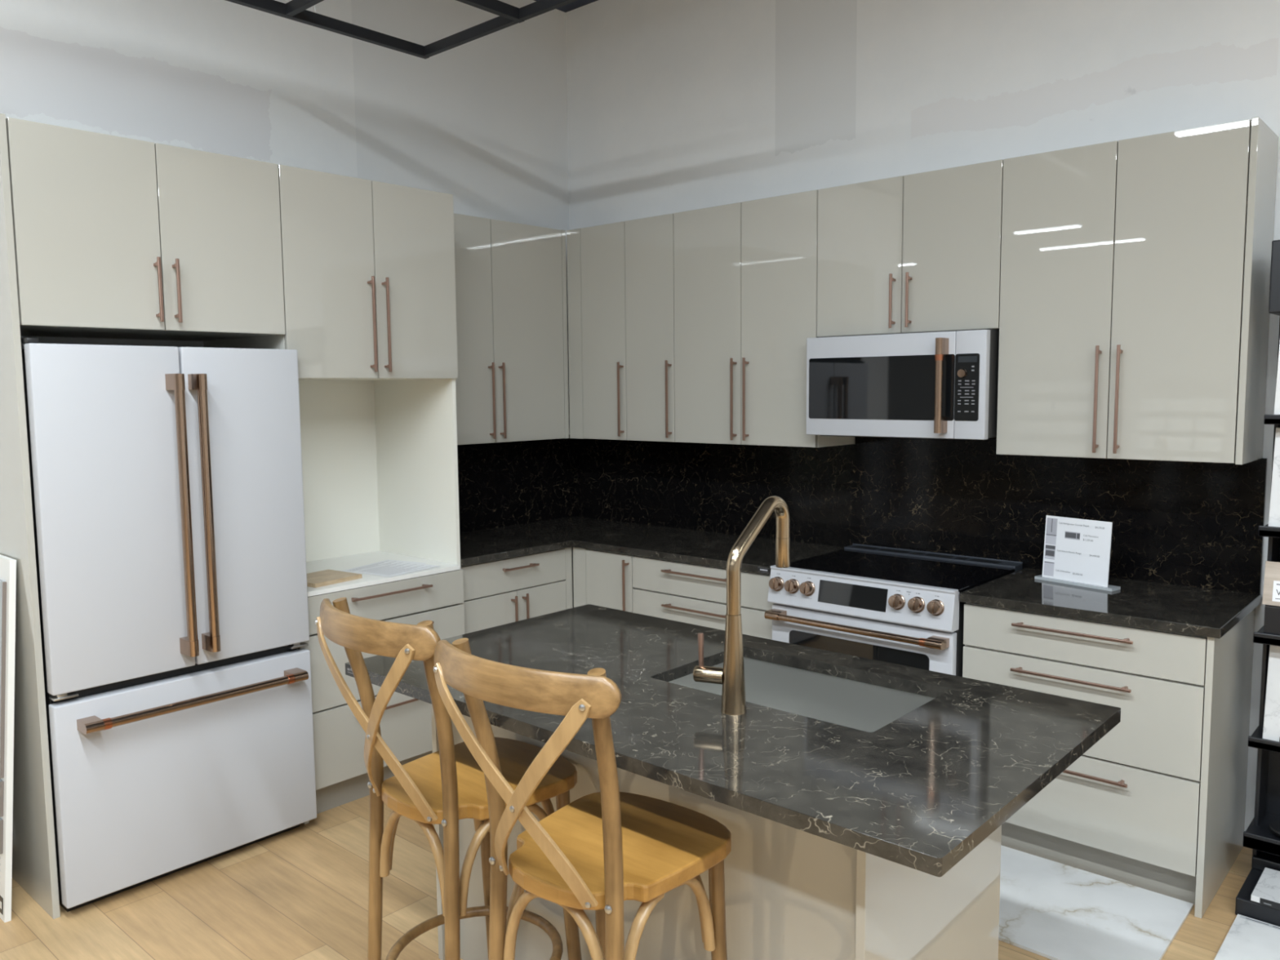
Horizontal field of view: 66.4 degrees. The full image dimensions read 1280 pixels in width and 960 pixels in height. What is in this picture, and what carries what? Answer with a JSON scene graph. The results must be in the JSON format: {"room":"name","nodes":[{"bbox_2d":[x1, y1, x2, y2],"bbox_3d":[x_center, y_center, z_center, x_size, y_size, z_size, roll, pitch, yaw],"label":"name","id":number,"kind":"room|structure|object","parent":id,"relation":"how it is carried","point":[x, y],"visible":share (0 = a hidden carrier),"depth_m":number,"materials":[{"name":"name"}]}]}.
{"room":"store","nodes":[
{"label":"store","id":0,"kind":"room"},
{"bbox_2d":[0,0,573,608],"bbox_3d":[-1.964,-0.550,3.858,0.120,3.690,4.600,4,7,42],"label":"wall","id":1,"kind":"structure","parent":0,"point":[482,122],"depth_m":4.30,"materials":[{"name":"white paint"}]},
{"bbox_2d":[5,117,284,341],"bbox_3d":[-1.797,-0.810,3.399,0.705,0.601,0.840,4,7,42],"label":"upper cabinet","id":2,"kind":"object","parent":1,"relation":"attached to","point":[115,237],"visible":1,"depth_m":3.16,"materials":[{"name":"white plastic"}]},
{"bbox_2d":[453,213,568,444],"bbox_3d":[-0.803,-0.718,4.785,0.363,1.064,0.970,4,7,42],"label":"upper cabinet","id":3,"kind":"object","parent":1,"relation":"attached to","point":[512,382],"visible":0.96,"depth_m":4.76,"materials":[{"name":"white plastic"}]},
{"bbox_2d":[457,434,573,533],"bbox_3d":[-0.819,0.034,5.093,0.014,0.487,1.298,4,7,42],"label":"backsplash","id":4,"kind":"structure","parent":1,"relation":"attached to","point":[507,483],"depth_m":5.24,"materials":[{"name":"black stone"}]},
{"bbox_2d":[533,0,597,12],"bbox_3d":[-3.910,-1.986,-0.807,16.000,0.080,14.100,4,7,42],"label":"ceiling","id":5,"kind":"structure","parent":0,"point":[578,3],"depth_m":5.25,"materials":[{"name":"paint"}]},
{"bbox_2d":[225,0,577,58],"bbox_3d":[-1.237,-1.943,2.660,1.206,0.705,2.428,4,7,42],"label":"frame","id":6,"kind":"object","parent":5,"relation":"hanging from","point":[294,10],"visible":1,"depth_m":3.61,"materials":[{"name":"metal"}]},
{"bbox_2d":[0,795,1252,959],"bbox_3d":[-3.874,1.768,-0.454,16.000,0.080,14.100,4,7,42],"label":"floor","id":7,"kind":"structure","parent":0,"point":[301,892],"depth_m":3.10,"materials":[{"name":"brown wood"}]},
{"bbox_2d":[0,554,16,922],"bbox_3d":[-2.161,0.797,3.217,0.560,1.133,0.101,4,7,42],"label":"board","id":8,"kind":"object","parent":7,"relation":"on","point":[7,565],"visible":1,"depth_m":3.04,"materials":[{"name":"white"}]},
{"bbox_2d":[0,113,60,919],"bbox_3d":[-2.091,0.137,3.177,0.665,2.452,0.020,4,7,42],"label":"end panel","id":9,"kind":"object","parent":7,"relation":"on","point":[34,866],"visible":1,"depth_m":3.02,"materials":[{"name":"beige paint"}]},
{"bbox_2d":[20,337,316,911],"bbox_3d":[-1.718,0.431,3.468,0.734,1.806,0.855,4,7,42],"label":"refrigerator","id":10,"kind":"object","parent":7,"relation":"on","point":[167,492],"visible":0.98,"depth_m":3.21,"materials":[{"name":"white metal"}]},
{"bbox_2d":[203,164,464,824],"bbox_3d":[-1.250,0.047,4.086,0.705,2.446,0.769,4,7,42],"label":"tall cabinet","id":11,"kind":"object","parent":7,"relation":"on","point":[369,273],"visible":0.62,"depth_m":3.98,"materials":[{"name":"white plastic"}]},
{"bbox_2d":[306,568,362,587],"bbox_3d":[-1.261,0.390,3.880,0.205,0.016,0.225,3,6,34],"label":"block","id":12,"kind":"object","parent":11,"relation":"on","point":[326,577],"visible":0.71,"depth_m":3.86,"materials":[{"name":"beige wood"}]},
{"bbox_2d":[340,559,426,573],"bbox_3d":[-1.085,0.370,4.155,0.215,0.001,0.300,2,6,26],"label":"paper sheet","id":13,"kind":"object","parent":11,"relation":"on","point":[385,562],"visible":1,"depth_m":4.20,"materials":[{"name":"white paper"}]},
{"bbox_2d":[353,560,439,577],"bbox_3d":[-1.022,0.372,4.106,0.225,0.001,0.280,3,6,34],"label":"paper sheet","id":14,"kind":"object","parent":13,"relation":"on","point":[400,567],"visible":1,"depth_m":4.10,"materials":[{"name":"white paper"}]},
{"bbox_2d":[315,597,582,959],"bbox_3d":[-0.421,0.849,2.307,0.548,1.168,0.466,-5,7,-40],"label":"bar stool","id":15,"kind":"object","parent":7,"relation":"on","point":[446,786],"visible":0.88,"depth_m":2.19,"materials":[{"name":"wood"}]},
{"bbox_2d":[460,546,572,634],"bbox_3d":[-0.744,0.767,4.737,0.643,0.880,0.752,4,7,42],"label":"base cabinet","id":16,"kind":"object","parent":7,"relation":"on","point":[501,592],"visible":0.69,"depth_m":4.48,"materials":[{"name":"white plastic"}]},
{"bbox_2d":[459,515,844,574],"bbox_3d":[-0.143,0.321,4.518,1.787,0.031,1.298,4,7,42],"label":"countertop","id":17,"kind":"structure","parent":16,"relation":"on","point":[678,544],"depth_m":4.62,"materials":[{"name":"stone"}]},
{"bbox_2d":[757,566,769,573],"bbox_3d":[0.503,0.366,3.973,0.060,0.023,0.002,4,7,42],"label":"name tag","id":18,"kind":"object","parent":17,"relation":"attached to","point":[763,570],"visible":1,"depth_m":3.97,"materials":[{"name":"silver plastic"}]},
{"bbox_2d":[433,638,731,959],"bbox_3d":[-0.074,0.879,1.949,0.466,1.168,0.548,5,7,44],"label":"bar stool","id":19,"kind":"object","parent":7,"relation":"on","point":[606,848],"visible":1,"depth_m":1.83,"materials":[{"name":"brown wood"}]},
{"bbox_2d":[573,546,635,612],"bbox_3d":[-0.016,0.746,4.883,0.453,0.880,0.643,4,7,42],"label":"base cabinet","id":20,"kind":"object","parent":7,"relation":"on","point":[601,578],"visible":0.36,"depth_m":4.62,"materials":[{"name":"white plastic"}]},
{"bbox_2d":[632,555,773,639],"bbox_3d":[0.446,0.780,4.473,0.780,0.880,0.643,4,7,42],"label":"base cabinet","id":21,"kind":"object","parent":7,"relation":"on","point":[692,593],"visible":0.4,"depth_m":4.25,"materials":[{"name":"white plastic"}]},
{"bbox_2d":[431,703,1001,959],"bbox_3d":[0.146,0.959,2.590,1.366,0.882,0.673,4,7,42],"label":"base cabinet","id":22,"kind":"object","parent":7,"relation":"on","point":[791,893],"visible":0.18,"depth_m":2.12,"materials":[{"name":"beige paint"}]},
{"bbox_2d":[345,604,1120,876],"bbox_3d":[0.145,0.516,2.409,1.680,0.031,0.931,4,7,42],"label":"countertop","id":23,"kind":"structure","parent":22,"relation":"on","point":[922,790],"depth_m":2.04,"materials":[{"name":"stone"}]},
{"bbox_2d":[345,664,354,676],"bbox_3d":[-0.771,0.507,2.600,0.045,0.025,0.002,4,7,42],"label":"name tag","id":24,"kind":"object","parent":23,"relation":"attached to","point":[348,671],"visible":0.72,"depth_m":2.60,"materials":[{"name":"silver plastic"}]},
{"bbox_2d":[693,495,790,715],"bbox_3d":[0.240,0.276,2.260,0.119,0.473,0.260,4,7,42],"label":"faucet","id":25,"kind":"object","parent":23,"relation":"on","point":[731,676],"visible":1,"depth_m":2.18,"materials":[{"name":"gold metal"}]},
{"bbox_2d":[668,657,934,732],"bbox_3d":[0.387,0.634,2.418,0.678,0.209,0.449,4,7,42],"label":"sink","id":26,"kind":"object","parent":23,"relation":"in","point":[859,705],"visible":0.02,"depth_m":2.59,"materials":[{"name":"metal"}]},
{"bbox_2d":[764,543,1022,676],"bbox_3d":[1.008,0.798,3.922,0.770,0.936,0.718,4,7,42],"label":"range","id":27,"kind":"object","parent":7,"relation":"on","point":[902,606],"visible":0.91,"depth_m":3.69,"materials":[{"name":"white metal"}]},
{"bbox_2d":[789,548,1014,593],"bbox_3d":[1.007,0.354,3.884,0.760,0.016,0.537,4,7,42],"label":"cooktop","id":28,"kind":"object","parent":27,"relation":"in","point":[960,575],"depth_m":3.86,"materials":[{"name":"black glass"}]},
{"bbox_2d":[998,844,1193,959],"bbox_3d":[1.282,1.338,3.089,0.705,0.011,0.580,4,7,42],"label":"floor tile","id":29,"kind":"structure","parent":7,"relation":"on","point":[1051,909],"depth_m":3.02,"materials":[{"name":"white stone"}]},
{"bbox_2d":[962,602,1255,918],"bbox_3d":[1.625,0.865,3.438,0.777,0.882,0.661,4,7,42],"label":"base cabinet","id":30,"kind":"object","parent":7,"relation":"on","point":[1157,804],"visible":0.82,"depth_m":3.14,"materials":[{"name":"white plastic"}]},
{"bbox_2d":[959,567,1261,638],"bbox_3d":[1.627,0.409,3.394,0.804,0.031,0.626,4,7,42],"label":"countertop","id":31,"kind":"structure","parent":30,"relation":"on","point":[1176,608],"depth_m":3.28,"materials":[{"name":"stone"}]},
{"bbox_2d":[1034,515,1120,591],"bbox_3d":[1.586,0.259,3.548,0.057,0.239,0.296,-4,7,-36],"label":"sign holder","id":32,"kind":"object","parent":31,"relation":"on","point":[1077,551],"visible":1,"depth_m":3.54,"materials":[{"name":"clear plastic"}]},
{"bbox_2d":[1213,914,1279,959],"bbox_3d":[1.764,1.391,2.474,0.604,0.011,0.906,4,7,42],"label":"floor tile","id":33,"kind":"structure","parent":7,"relation":"on","point":[1246,940],"depth_m":2.85,"materials":[{"name":"white tile"}]},
{"bbox_2d":[1240,915,1279,929],"bbox_3d":[2.056,1.352,2.800,0.585,0.001,0.018,4,7,42],"label":"label","id":34,"kind":"object","parent":33,"relation":"on","point":[1241,916],"visible":1,"depth_m":2.96,"materials":[{"name":"white paper"}]},
{"bbox_2d":[1235,240,1279,926],"bbox_3d":[2.194,0.299,2.888,0.630,2.100,0.440,4,7,42],"label":"display rack","id":35,"kind":"object","parent":7,"relation":"on","point":[1258,837],"depth_m":3.11,"materials":[{"name":"black metal"}]},
{"bbox_2d":[1235,850,1279,926],"bbox_3d":[2.211,1.294,2.975,0.612,0.098,0.440,4,7,42],"label":"tray","id":36,"kind":"object","parent":35,"relation":"on","point":[1244,906],"depth_m":3.03,"materials":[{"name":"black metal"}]},
{"bbox_2d":[1242,813,1279,856],"bbox_3d":[2.240,1.156,3.008,0.626,0.050,0.239,4,7,42],"label":"shelf","id":37,"kind":"object","parent":35,"relation":"attached to","point":[1258,836],"depth_m":3.12,"materials":[{"name":"black metal"}]},
{"bbox_2d":[1247,725,1279,752],"bbox_3d":[2.237,0.836,2.978,0.626,0.034,0.239,4,7,42],"label":"shelf","id":38,"kind":"object","parent":35,"relation":"attached to","point":[1255,740],"depth_m":3.07,"materials":[{"name":"black metal"}]},
{"bbox_2d":[1250,867,1279,910],"bbox_3d":[2.148,1.282,2.881,0.562,0.020,0.230,4,7,42],"label":"sample","id":39,"kind":"object","parent":35,"relation":"on","point":[1266,892],"visible":1,"depth_m":3.01,"materials":[{"name":"grey stone"}]},
{"bbox_2d":[1253,626,1279,646],"bbox_3d":[2.234,0.501,2.946,0.626,0.034,0.239,4,7,42],"label":"shelf","id":40,"kind":"object","parent":35,"relation":"attached to","point":[1259,637],"depth_m":3.04,"materials":[{"name":"black metal"}]},
{"bbox_2d":[1257,524,1279,537],"bbox_3d":[2.231,0.166,2.915,0.626,0.033,0.239,4,7,42],"label":"shelf","id":41,"kind":"object","parent":35,"relation":"attached to","point":[1265,531],"depth_m":3.02,"materials":[{"name":"black metal"}]},
{"bbox_2d":[1262,644,1279,742],"bbox_3d":[2.193,0.684,2.912,0.561,0.300,0.062,4,7,42],"label":"sample","id":42,"kind":"object","parent":35,"relation":"on","point":[1271,730],"visible":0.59,"depth_m":3.08,"materials":[{"name":"grey stone"}]},
{"bbox_2d":[1263,604,1279,635],"bbox_3d":[2.233,0.447,2.947,0.566,0.094,0.222,4,7,42],"label":"box","id":43,"kind":"object","parent":35,"relation":"on","point":[1272,613],"visible":0.76,"depth_m":3.04,"materials":[{"name":"black stone"}]},
{"bbox_2d":[1262,560,1279,606],"bbox_3d":[2.175,0.338,2.877,0.580,0.136,0.033,4,7,42],"label":"sample","id":44,"kind":"object","parent":43,"relation":"on","point":[1271,592],"visible":1,"depth_m":3.05,"materials":[{"name":"grey wood"}]},
{"bbox_2d":[1263,414,1279,424],"bbox_3d":[2.227,-0.178,2.882,0.626,0.030,0.239,4,7,42],"label":"shelf","id":45,"kind":"object","parent":35,"relation":"attached to","point":[1268,419],"depth_m":2.99,"materials":[{"name":"black metal"}]},
{"bbox_2d":[1268,427,1279,527],"bbox_3d":[2.183,0.009,2.855,0.574,0.310,0.060,4,7,42],"label":"sample","id":46,"kind":"object","parent":35,"relation":"on","point":[1274,508],"visible":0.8,"depth_m":3.03,"materials":[{"name":"grey stone"}]},
{"bbox_2d":[1274,342,1279,414],"bbox_3d":[2.179,-0.328,2.822,0.574,0.298,0.058,4,7,42],"label":"sample","id":47,"kind":"object","parent":35,"relation":"on","point":[1277,406],"visible":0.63,"depth_m":3.00,"materials":[{"name":"white stone"}]},
{"bbox_2d":[565,0,1279,831],"bbox_3d":[3.152,-0.469,2.462,9.620,3.690,0.120,4,7,42],"label":"wall","id":48,"kind":"structure","parent":0,"point":[674,106],"depth_m":4.17,"materials":[{"name":"white paint"}]},
{"bbox_2d":[566,221,626,439],"bbox_3d":[-0.122,-0.747,5.028,0.402,1.064,0.377,4,7,42],"label":"upper cabinet","id":49,"kind":"object","parent":48,"relation":"attached to","point":[596,255],"visible":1,"depth_m":4.91,"materials":[{"name":"white plastic"}]},
{"bbox_2d":[624,213,675,442],"bbox_3d":[0.143,-0.728,4.793,0.305,1.064,0.377,4,7,42],"label":"upper cabinet","id":50,"kind":"object","parent":48,"relation":"attached to","point":[649,241],"visible":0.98,"depth_m":4.68,"materials":[{"name":"white plastic"}]},
{"bbox_2d":[673,190,854,447],"bbox_3d":[0.546,-0.698,4.435,0.767,1.064,0.377,4,7,42],"label":"upper cabinet","id":51,"kind":"object","parent":48,"relation":"attached to","point":[745,273],"visible":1,"depth_m":4.30,"materials":[{"name":"white plastic"}]},
{"bbox_2d":[817,159,1003,337],"bbox_3d":[1.118,-0.885,3.904,0.764,0.603,0.377,4,7,42],"label":"upper cabinet","id":52,"kind":"object","parent":48,"relation":"attached to","point":[918,252],"visible":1,"depth_m":3.76,"materials":[{"name":"white plastic"}]},
{"bbox_2d":[806,328,999,440],"bbox_3d":[1.084,-0.376,3.917,0.756,0.406,0.480,4,7,42],"label":"microwave","id":53,"kind":"object","parent":52,"relation":"attached to","point":[938,384],"visible":0.94,"depth_m":3.74,"materials":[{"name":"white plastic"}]},
{"bbox_2d":[572,436,1267,594],"bbox_3d":[0.873,0.049,4.464,3.376,0.542,0.014,4,7,42],"label":"backsplash","id":54,"kind":"structure","parent":48,"relation":"attached to","point":[1194,524],"depth_m":4.08,"materials":[{"name":"black stone"}]},
{"bbox_2d":[995,116,1278,464],"bbox_3d":[1.702,-0.612,3.409,0.786,1.067,0.377,4,7,42],"label":"upper cabinet","id":55,"kind":"object","parent":48,"relation":"attached to","point":[1134,319],"visible":1,"depth_m":3.25,"materials":[{"name":"white plastic"}]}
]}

